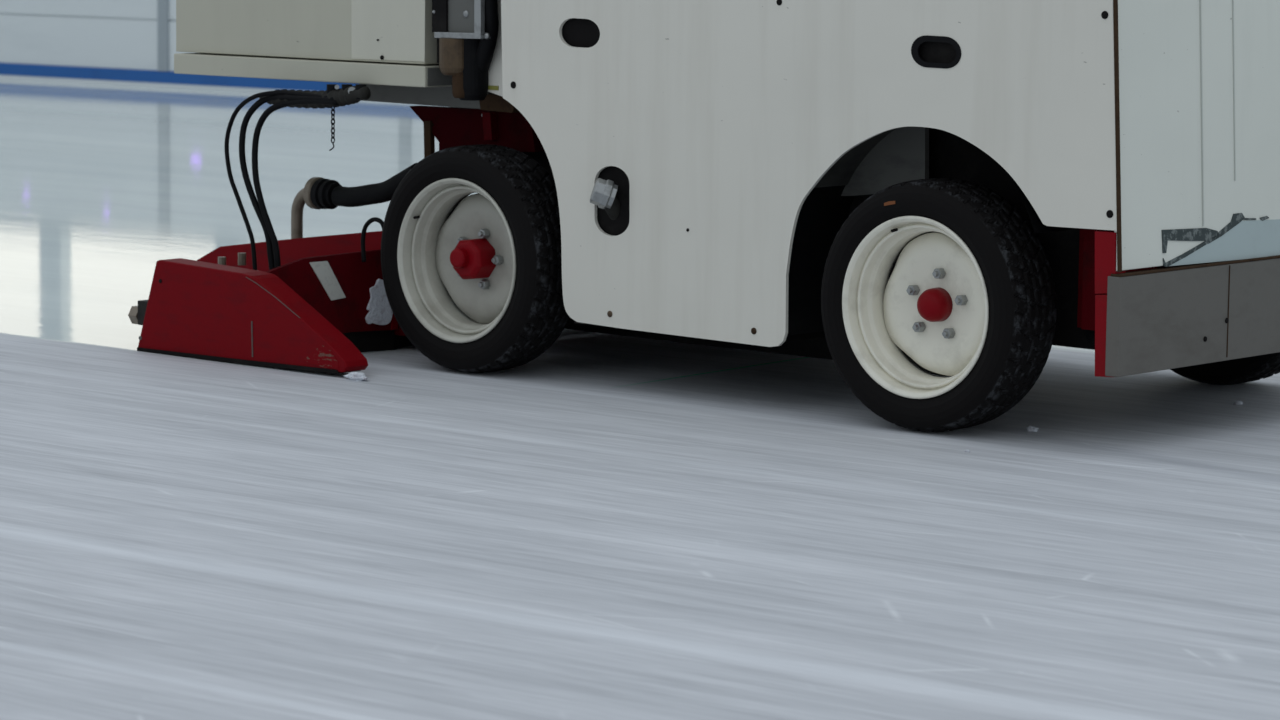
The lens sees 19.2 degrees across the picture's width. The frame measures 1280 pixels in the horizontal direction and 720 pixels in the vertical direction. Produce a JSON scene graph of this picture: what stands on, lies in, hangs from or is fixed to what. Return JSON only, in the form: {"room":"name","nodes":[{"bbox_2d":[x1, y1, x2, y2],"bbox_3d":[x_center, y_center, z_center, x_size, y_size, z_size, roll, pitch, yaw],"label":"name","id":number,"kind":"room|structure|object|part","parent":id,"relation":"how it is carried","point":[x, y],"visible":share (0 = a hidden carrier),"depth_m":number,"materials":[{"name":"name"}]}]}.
{"room":"ice rink","nodes":[
{"label":"ice rink","id":0,"kind":"room"},
{"bbox_2d":[0,0,195,70],"bbox_3d":[-1.005,-2.475,27.137,70.001,1.030,0.088,6,9,36],"label":"wall","id":1,"kind":"structure","parent":0,"point":[121,34],"depth_m":29.51,"materials":[{"name":"white paint"}]},
{"bbox_2d":[0,75,295,92],"bbox_3d":[-1.017,-1.851,27.207,70.000,0.034,0.086,6,9,36],"label":"trim","id":2,"kind":"structure","parent":1,"relation":"attached to","point":[11,77],"depth_m":29.21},
{"bbox_2d":[157,0,169,70],"bbox_3d":[-3.655,-2.733,28.976,0.100,1.032,0.028,6,9,36],"label":"trim","id":3,"kind":"structure","parent":1,"relation":"attached to","point":[163,19],"depth_m":28.99,"materials":[{"name":"grey metal"}]},
{"bbox_2d":[0,63,355,90],"bbox_3d":[-1.018,-1.915,27.197,70.000,0.094,0.090,6,9,36],"label":"baseboard","id":4,"kind":"structure","parent":1,"relation":"attached to","point":[36,70],"depth_m":29.11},
{"bbox_2d":[0,79,1279,719],"bbox_3d":[-7.483,-0.491,16.598,100.000,0.200,25.600,7,9,41],"label":"floor","id":5,"kind":"structure","parent":0,"point":[597,526],"depth_m":9.38,"materials":[{"name":"white ice"}]},
{"bbox_2d":[343,372,367,380],"bbox_3d":[-0.896,0.054,11.925,0.100,0.036,0.054,3,8,21],"label":"clump","id":6,"kind":"object","parent":5,"relation":"on","point":[355,376],"visible":1,"depth_m":11.90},
{"bbox_2d":[128,0,1279,431],"bbox_3d":[0.300,-0.710,12.297,4.132,1.530,2.286,7,9,41],"label":"ice resurfacer","id":7,"kind":"object","parent":5,"relation":"on","point":[898,194],"visible":1,"depth_m":11.22,"materials":[{"name":"white metal"}]},
{"bbox_3d":[-1.208,-0.271,12.996,1.040,0.425,0.030,7,9,41],"label":"plate","id":8,"kind":"part","parent":7,"relation":"part of","materials":[{"name":"red paint"}]},
{"bbox_3d":[-0.601,-1.293,13.124,1.204,0.448,1.620,7,9,41],"label":"tank","id":9,"kind":"part","parent":7,"relation":"part of","materials":[{"name":"white metal"}]},
{"bbox_3d":[-1.038,-0.219,12.502,0.509,0.274,0.020,-5,9,-37],"label":"arm","id":10,"kind":"part","parent":7,"relation":"part of","materials":[{"name":"red paint"}]},
{"bbox_3d":[-1.008,-0.760,12.362,0.024,0.153,0.014,4,8,24],"label":"hanging chain","id":11,"kind":"part","parent":7,"relation":"part of","materials":[{"name":"silver metal"}]},
{"bbox_3d":[-0.816,-1.189,12.235,0.342,0.441,0.004,7,9,41],"label":"tank panel","id":12,"kind":"part","parent":7,"relation":"part of","materials":[{"name":"paint"}]},
{"bbox_3d":[-0.456,-1.112,12.031,0.080,0.543,0.020,7,9,41],"label":"post","id":13,"kind":"part","parent":7,"relation":"part of","materials":[{"name":"white metal"}]},
{"bbox_3d":[0.437,-0.662,11.140,2.358,1.265,0.012,7,9,41],"label":"panel","id":14,"kind":"part","parent":7,"relation":"part of","materials":[{"name":"white metal"}]},
{"bbox_3d":[0.843,-0.876,10.745,0.178,0.091,0.006,7,9,41],"label":"hand hold trim","id":15,"kind":"part","parent":7,"relation":"part of","materials":[{"name":"black rubber"}]},
{"bbox_3d":[1.610,-0.116,11.163,0.499,0.090,1.226,7,9,41],"label":"tie rod","id":16,"kind":"part","parent":7,"relation":"part of","materials":[{"name":"black metal"}]},
{"bbox_3d":[1.298,-0.155,10.457,0.078,0.404,0.052,7,9,41],"label":"red corner post","id":17,"kind":"part","parent":7,"relation":"part of","materials":[{"name":"metal"}]},
{"bbox_3d":[1.307,-0.715,10.350,0.055,0.948,0.012,7,9,41],"label":"corner trim","id":18,"kind":"part","parent":7,"relation":"part of","materials":[{"name":"silver metal"}]},
{"bbox_3d":[1.353,-0.247,10.652,0.235,0.340,0.025,7,9,41],"label":"red plate","id":19,"kind":"part","parent":7,"relation":"part of","materials":[{"name":"paint"}]},
{"bbox_3d":[1.377,-0.273,10.718,0.300,0.385,0.030,7,9,41],"label":"red plate","id":20,"kind":"part","parent":7,"relation":"part of","materials":[{"name":"paint"}]},
{"bbox_3d":[1.885,-0.809,11.015,0.061,0.982,1.762,7,9,41],"label":"panel","id":21,"kind":"part","parent":7,"relation":"part of","materials":[{"name":"white metal"}]},
{"bbox_2d":[1027,426,1038,431],"bbox_3d":[1.139,0.200,10.960,0.032,0.020,0.040,-4,8,-32],"label":"crumb","id":22,"kind":"object","parent":5,"relation":"on","point":[1029,428],"visible":1,"depth_m":10.95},
{"bbox_2d":[1233,400,1242,404],"bbox_3d":[1.834,0.132,11.584,0.032,0.016,0.026,7,9,41],"label":"crumb","id":23,"kind":"object","parent":5,"relation":"on","point":[1238,402],"visible":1,"depth_m":11.58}
]}

